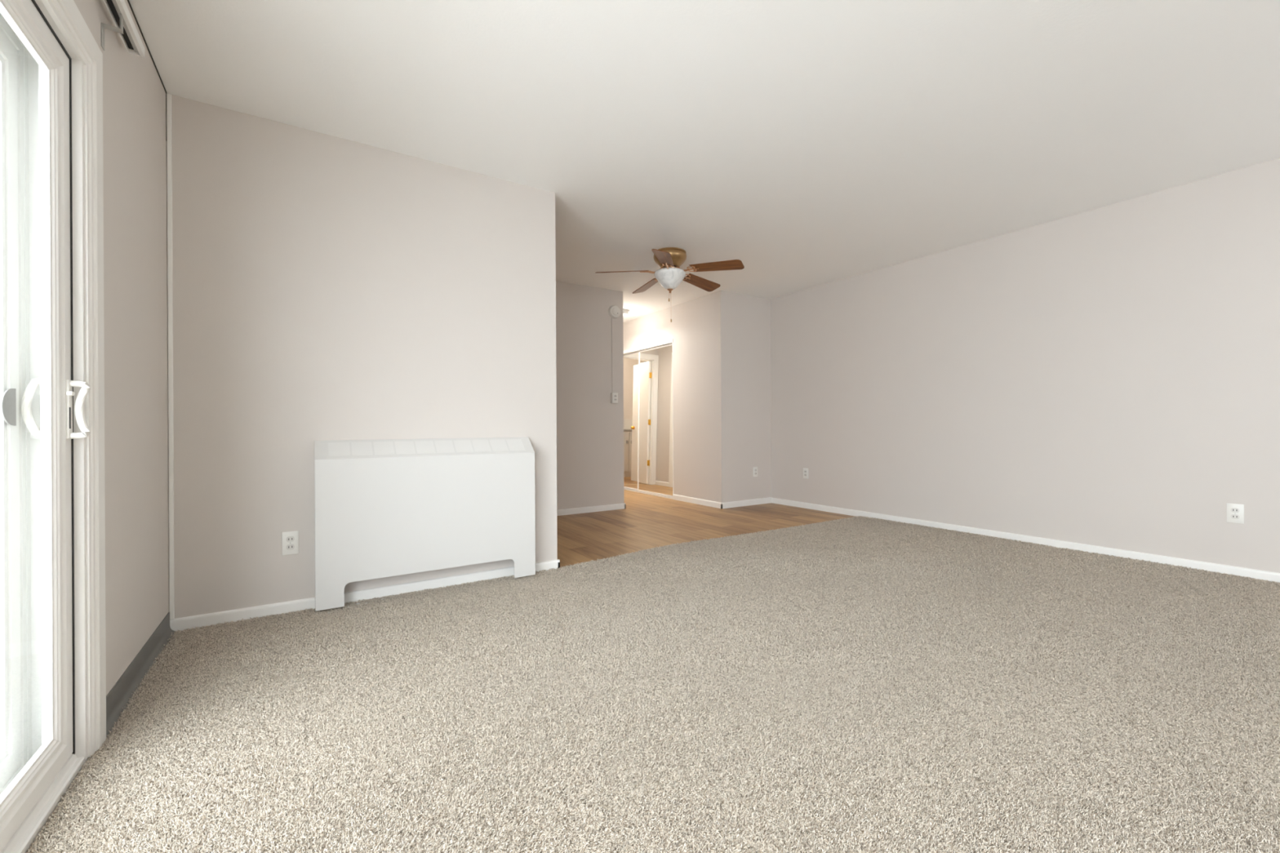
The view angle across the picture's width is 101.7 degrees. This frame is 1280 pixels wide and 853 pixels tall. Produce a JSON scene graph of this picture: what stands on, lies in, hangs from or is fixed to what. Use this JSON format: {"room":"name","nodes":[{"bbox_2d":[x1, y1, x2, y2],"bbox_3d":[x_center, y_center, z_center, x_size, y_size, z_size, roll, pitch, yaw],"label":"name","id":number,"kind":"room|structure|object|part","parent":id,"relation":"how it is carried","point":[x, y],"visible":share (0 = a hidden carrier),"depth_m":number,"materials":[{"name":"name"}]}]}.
{"room":"empty living room","nodes":[
{"label":"empty living room","id":0,"kind":"room"},
{"bbox_2d":[73,0,168,695],"bbox_3d":[-0.862,-0.293,0.191,0.200,2.440,5.251,0,0,-33],"label":"wall","id":1,"kind":"structure","parent":0,"point":[135,142],"depth_m":1.88,"materials":[{"name":"white paint"}]},
{"bbox_2d":[0,0,90,852],"bbox_3d":[-0.590,-0.060,-0.156,0.179,1.972,3.765,0,0,-33],"label":"door","id":2,"kind":"structure","parent":1,"relation":"in","point":[44,429],"depth_m":1.35,"materials":[{"name":"white plastic"}]},
{"bbox_3d":[-1.561,-0.049,1.287,0.003,0.094,0.072,0,0,-33],"label":"screen pull","id":3,"kind":"part","parent":2,"relation":"part of","materials":[{"name":"grey plastic"}]},
{"bbox_3d":[-1.352,-0.049,0.942,0.018,1.902,1.006,0,0,-33],"label":"screen frame","id":4,"kind":"part","parent":2,"relation":"part of","materials":[{"name":"white plastic"}]},
{"bbox_3d":[-1.577,-0.050,1.355,0.045,0.156,0.018,0,0,-33],"label":"outside handle","id":5,"kind":"part","parent":2,"relation":"part of","materials":[{"name":"white plastic"}]},
{"bbox_3d":[-0.560,-0.060,-0.137,0.061,1.972,3.765,0,0,-33],"label":"frame","id":6,"kind":"part","parent":2,"relation":"part of","materials":[{"name":"white plastic"}]},
{"bbox_3d":[-1.532,-0.046,1.398,0.007,0.159,0.026,0,0,-33],"label":"handle","id":7,"kind":"part","parent":2,"relation":"part of","materials":[{"name":"white plastic"}]},
{"bbox_3d":[-1.516,-0.088,1.386,0.012,0.011,0.022,0,0,-33],"label":"latch lever","id":8,"kind":"part","parent":2,"relation":"part of","materials":[{"name":"white plastic"}]},
{"bbox_2d":[41,0,106,757],"bbox_3d":[-0.531,-0.096,-0.116,0.022,2.026,3.920,0,0,-33],"label":"trim","id":9,"kind":"structure","parent":1,"relation":"attached to","point":[65,14],"depth_m":1.48,"materials":[{"name":"white paint"}]},
{"bbox_2d":[101,0,144,57],"bbox_3d":[-1.123,-1.242,0.828,0.058,0.149,2.300,0,0,-33],"label":"blind headrail","id":10,"kind":"object","parent":1,"relation":"attached to","point":[118,11],"visible":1,"depth_m":1.65,"materials":[{"name":"white plastic"}]},
{"bbox_2d":[106,612,175,737],"bbox_3d":[-1.849,0.881,1.942,0.024,0.094,0.962,0,0,-33],"label":"baseboard","id":11,"kind":"structure","parent":1,"relation":"attached to","point":[122,691],"depth_m":1.86,"materials":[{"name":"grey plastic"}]},
{"bbox_2d":[127,0,166,140],"bbox_3d":[-0.829,-1.403,0.318,0.003,0.220,4.822,0,0,-33],"label":"trim","id":12,"kind":"structure","parent":1,"relation":"attached to","point":[128,1],"depth_m":2.11,"materials":[{"name":"grey"}]},
{"bbox_2d":[166,94,557,618],"bbox_3d":[-1.430,-0.290,2.878,2.031,2.440,0.125,0,0,-33],"label":"wall","id":13,"kind":"structure","parent":0,"point":[326,286],"depth_m":2.66,"materials":[{"name":"white paint"}]},
{"bbox_2d":[166,93,174,619],"bbox_3d":[-2.122,-0.316,2.353,0.017,2.376,0.010,0,0,-33],"label":"trim","id":14,"kind":"structure","parent":13,"relation":"attached to","point":[169,117],"depth_m":2.35,"materials":[{"name":"white paint"}]},
{"bbox_2d":[281,530,298,555],"bbox_3d":[-1.742,0.581,2.595,0.070,0.115,0.009,0,0,-33],"label":"wall outlet","id":15,"kind":"object","parent":13,"relation":"attached to","point":[290,540],"visible":1,"depth_m":2.59,"materials":[{"name":"white plastic"}]},
{"bbox_2d":[286,544,294,550],"bbox_3d":[-1.742,0.600,2.594,0.034,0.027,0.004,0,0,-33],"label":"receptacle","id":16,"kind":"object","parent":15,"relation":"attached to","point":[289,547],"depth_m":2.59,"materials":[{"name":"grey plastic"}]},
{"bbox_2d":[286,536,294,542],"bbox_3d":[-1.742,0.561,2.594,0.034,0.027,0.004,0,0,-33],"label":"receptacle","id":17,"kind":"object","parent":15,"relation":"attached to","point":[289,539],"depth_m":2.59,"materials":[{"name":"grey plastic"}]},
{"bbox_2d":[169,559,559,631],"bbox_3d":[-1.356,0.899,2.915,1.901,0.062,0.138,0,0,-33],"label":"baseboard","id":18,"kind":"structure","parent":13,"relation":"attached to","point":[182,624],"depth_m":2.73,"materials":[{"name":"white paint"}]},
{"bbox_2d":[555,280,624,509],"bbox_3d":[-1.286,-0.291,5.214,2.541,2.440,0.120,0,0,-33],"label":"wall","id":19,"kind":"structure","parent":0,"point":[590,428],"depth_m":5.61,"materials":[{"name":"white paint"}]},
{"bbox_2d":[556,502,625,515],"bbox_3d":[-1.376,0.899,5.376,2.554,0.062,0.522,0,0,-33],"label":"baseboard","id":20,"kind":"structure","parent":19,"relation":"attached to","point":[616,506],"depth_m":5.61,"materials":[{"name":"white paint"}]},
{"bbox_2d":[611,317,613,392],"bbox_3d":[-0.307,-0.789,5.769,0.012,0.834,0.008,0,0,-33],"label":"cord raceway","id":21,"kind":"object","parent":19,"relation":"attached to","point":[611,317],"visible":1,"depth_m":5.77,"materials":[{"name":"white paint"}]},
{"bbox_2d":[610,392,617,403],"bbox_3d":[-0.283,-0.316,5.758,0.072,0.114,0.050,0,0,-33],"label":"outlet","id":22,"kind":"object","parent":19,"relation":"attached to","point":[614,396],"visible":1,"depth_m":5.74,"materials":[{"name":"white plastic"}]},
{"bbox_2d":[608,305,620,318],"bbox_3d":[-0.275,-1.275,5.773,0.145,0.145,0.038,0,0,-33],"label":"smoke detector","id":23,"kind":"object","parent":19,"relation":"attached to","point":[614,310],"visible":1,"depth_m":5.76,"materials":[{"name":"white plastic"}]},
{"bbox_2d":[622,293,714,501],"bbox_3d":[0.176,-0.298,7.064,0.120,2.440,2.649,0,0,-33],"label":"wall","id":24,"kind":"structure","parent":0,"point":[691,329],"depth_m":6.29,"materials":[{"name":"white paint"}]},
{"bbox_2d":[623,351,638,490],"bbox_3d":[-0.201,-0.077,7.656,0.023,1.958,0.820,1,-1,-33],"label":"mirrored door","id":25,"kind":"structure","parent":24,"relation":"in","point":[630,361],"depth_m":7.54,"materials":[{"name":"white mirror"}]},
{"bbox_2d":[623,338,672,355],"bbox_3d":[0.008,-1.084,7.303,0.116,0.043,1.670,0,0,-33],"label":"trim","id":26,"kind":"structure","parent":24,"relation":"attached to","point":[668,341],"depth_m":7.06,"materials":[{"name":"white paint"}]},
{"bbox_2d":[623,488,672,498],"bbox_3d":[0.005,0.912,7.294,0.079,0.020,1.670,0,0,-33],"label":"trim","id":27,"kind":"structure","parent":24,"relation":"attached to","point":[626,489],"depth_m":7.08,"materials":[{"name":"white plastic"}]},
{"bbox_2d":[637,343,673,497],"bbox_3d":[0.212,-0.079,6.958,0.023,1.958,0.850,1,-1,-33],"label":"mirrored door","id":28,"kind":"structure","parent":24,"relation":"in","point":[655,435],"depth_m":6.95,"materials":[{"name":"white mirror"}]},
{"bbox_2d":[672,349,673,475],"bbox_3d":[0.460,-0.075,6.603,0.103,1.990,0.011,0,0,-33],"label":"trim","id":29,"kind":"structure","parent":24,"relation":"attached to","point":[673,349],"depth_m":6.57,"materials":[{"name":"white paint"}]},
{"bbox_2d":[672,493,722,508],"bbox_3d":[0.668,0.886,6.186,0.012,0.066,0.911,0,0,-33],"label":"baseboard","id":30,"kind":"structure","parent":24,"relation":"attached to","point":[686,499],"depth_m":6.15,"materials":[{"name":"white paint"}]},
{"bbox_2d":[128,0,1279,322],"bbox_3d":[-0.185,-1.577,4.018,5.650,0.120,11.250,0,0,-33],"label":"ceiling","id":31,"kind":"structure","parent":0,"point":[805,144],"depth_m":2.43,"materials":[{"name":"white paint"}]},
{"bbox_2d":[622,308,628,315],"bbox_3d":[-0.259,-1.435,6.806,0.220,0.163,0.220,0,0,-33],"label":"ceiling light","id":32,"kind":"object","parent":31,"relation":"attached to","point":[625,312],"visible":0.2,"depth_m":6.74,"materials":[{"name":"white glass"}]},
{"bbox_2d":[595,247,744,322],"bbox_3d":[0.263,-1.214,4.584,1.256,0.609,1.240,0,0,-33],"label":"ceiling fan","id":33,"kind":"object","parent":31,"relation":"hanging from","point":[669,260],"visible":1,"depth_m":4.45,"materials":[{"name":"brown wood"}]},
{"bbox_3d":[-0.158,-1.335,4.488,0.452,0.006,0.146,-4,16,-8],"label":"blade","id":34,"kind":"part","parent":33,"relation":"part of","materials":[{"name":"brown wood"}]},
{"bbox_3d":[0.075,-1.336,4.930,0.146,0.006,0.452,-17,3,-26],"label":"blade","id":35,"kind":"part","parent":33,"relation":"part of","materials":[{"name":"brown wood"}]},
{"bbox_3d":[0.191,-1.336,4.130,0.146,0.006,0.452,15,6,8],"label":"blade","id":36,"kind":"part","parent":33,"relation":"part of","materials":[{"name":"brown wood"}]},
{"bbox_3d":[0.263,-1.277,4.549,0.275,0.163,0.275,0,0,-33],"label":"lamp shade","id":37,"kind":"part","parent":33,"relation":"part of","materials":[{"name":"white glass"}]},
{"bbox_3d":[0.567,-1.338,4.846,0.452,0.006,0.146,5,-19,-44],"label":"blade","id":38,"kind":"part","parent":33,"relation":"part of","materials":[{"name":"brown wood"}]},
{"bbox_3d":[0.639,-1.339,4.351,0.452,0.006,0.146,4,-13,28],"label":"blade","id":39,"kind":"part","parent":33,"relation":"part of","materials":[{"name":"brown wood"}]},
{"bbox_2d":[556,489,854,568],"bbox_3d":[-0.171,0.983,4.018,5.650,0.120,11.250,0,0,-33],"label":"floor","id":40,"kind":"structure","parent":0,"point":[646,521],"depth_m":4.91,"materials":[{"name":"wood"}]},
{"bbox_2d":[26,515,1279,852],"bbox_3d":[1.425,0.904,1.651,5.200,0.022,5.260,0,0,-33],"label":"carpet","id":41,"kind":"object","parent":40,"relation":"on","point":[860,684],"visible":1,"depth_m":1.66,"materials":[{"name":"beige carpet"}]},
{"bbox_2d":[314,436,535,611],"bbox_3d":[-1.149,0.488,2.916,1.139,0.838,0.109,0,0,-33],"label":"radiator cover","id":42,"kind":"object","parent":41,"relation":"on","point":[384,508],"visible":1,"depth_m":2.82,"materials":[{"name":"white metal"}]},
{"bbox_3d":[-1.628,0.490,2.610,0.003,0.838,0.106,0,0,-33],"label":"panel","id":43,"kind":"part","parent":42,"relation":"part of","materials":[{"name":"white metal"}]},
{"bbox_3d":[-1.540,0.116,2.665,0.094,0.067,0.076,0,0,-33],"label":"grille panel","id":44,"kind":"part","parent":42,"relation":"part of","materials":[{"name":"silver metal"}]},
{"bbox_3d":[-1.453,0.116,2.721,0.094,0.067,0.076,0,0,-33],"label":"grille panel","id":45,"kind":"part","parent":42,"relation":"part of","materials":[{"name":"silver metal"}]},
{"bbox_3d":[-1.366,0.115,2.777,0.094,0.067,0.076,0,0,-33],"label":"grille panel","id":46,"kind":"part","parent":42,"relation":"part of","materials":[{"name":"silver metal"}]},
{"bbox_3d":[-1.279,0.115,2.833,0.094,0.067,0.076,0,0,-33],"label":"grille panel","id":47,"kind":"part","parent":42,"relation":"part of","materials":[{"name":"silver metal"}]},
{"bbox_3d":[-1.192,0.114,2.889,0.094,0.067,0.076,0,0,-33],"label":"grille panel","id":48,"kind":"part","parent":42,"relation":"part of","materials":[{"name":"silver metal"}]},
{"bbox_3d":[-1.105,0.114,2.945,0.094,0.067,0.076,0,0,-33],"label":"grille panel","id":49,"kind":"part","parent":42,"relation":"part of","materials":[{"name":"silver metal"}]},
{"bbox_3d":[-1.018,0.113,3.001,0.094,0.067,0.076,0,0,-33],"label":"grille panel","id":50,"kind":"part","parent":42,"relation":"part of","materials":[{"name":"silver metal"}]},
{"bbox_3d":[-0.931,0.113,3.057,0.094,0.067,0.076,0,0,-33],"label":"grille panel","id":51,"kind":"part","parent":42,"relation":"part of","materials":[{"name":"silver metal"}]},
{"bbox_3d":[-0.844,0.112,3.113,0.094,0.067,0.076,0,0,-33],"label":"grille panel","id":52,"kind":"part","parent":42,"relation":"part of","materials":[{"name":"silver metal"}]},
{"bbox_3d":[-0.756,0.112,3.169,0.094,0.067,0.076,0,0,-33],"label":"grille panel","id":53,"kind":"part","parent":42,"relation":"part of","materials":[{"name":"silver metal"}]},
{"bbox_2d":[713,290,771,502],"bbox_3d":[1.206,-0.304,6.081,0.790,2.440,0.120,0,0,-33],"label":"wall","id":54,"kind":"structure","parent":0,"point":[741,322],"depth_m":6.00,"materials":[{"name":"white paint"}]},
{"bbox_2d":[720,497,771,508],"bbox_3d":[1.238,0.883,6.019,0.790,0.066,0.012,0,0,-33],"label":"baseboard","id":55,"kind":"structure","parent":54,"relation":"attached to","point":[763,500],"depth_m":6.01,"materials":[{"name":"white paint"}]},
{"bbox_2d":[753,466,757,476],"bbox_3d":[1.352,0.531,6.095,0.070,0.115,0.009,0,0,-33],"label":"wall outlet","id":56,"kind":"object","parent":54,"relation":"attached to","point":[755,468],"visible":1,"depth_m":6.09,"materials":[{"name":"white plastic"}]},
{"bbox_2d":[770,158,1279,573],"bbox_3d":[2.122,-0.309,5.498,0.120,2.440,10.950,0,0,-33],"label":"wall","id":57,"kind":"structure","parent":0,"point":[1108,376],"depth_m":3.83,"materials":[{"name":"white paint"}]},
{"bbox_2d":[803,467,808,478],"bbox_3d":[1.848,0.523,5.812,0.009,0.115,0.070,0,0,-33],"label":"wall outlet","id":58,"kind":"object","parent":57,"relation":"attached to","point":[805,470],"visible":1,"depth_m":5.81,"materials":[{"name":"white plastic"}]},
{"bbox_2d":[771,497,1279,582],"bbox_3d":[3.303,0.874,3.549,0.012,0.062,6.401,0,0,-33],"label":"baseboard","id":59,"kind":"structure","parent":57,"relation":"attached to","point":[1271,576],"depth_m":3.82,"materials":[{"name":"white paint"}]},
{"bbox_2d":[1226,502,1244,524],"bbox_3d":[3.575,0.522,3.127,0.009,0.115,0.070,0,0,-33],"label":"wall outlet","id":60,"kind":"object","parent":57,"relation":"attached to","point":[1235,512],"visible":1,"depth_m":3.12,"materials":[{"name":"white plastic"}]},
{"bbox_2d":[1231,514,1239,519],"bbox_3d":[3.573,0.542,3.126,0.004,0.027,0.034,0,0,-33],"label":"receptacle","id":61,"kind":"object","parent":60,"relation":"attached to","point":[1233,516],"depth_m":3.12,"materials":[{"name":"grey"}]},
{"bbox_2d":[1231,507,1239,512],"bbox_3d":[3.573,0.503,3.126,0.004,0.027,0.034,0,0,-33],"label":"receptacle","id":62,"kind":"object","parent":60,"relation":"attached to","point":[1233,509],"depth_m":3.12,"materials":[{"name":"grey plastic"}]}
]}

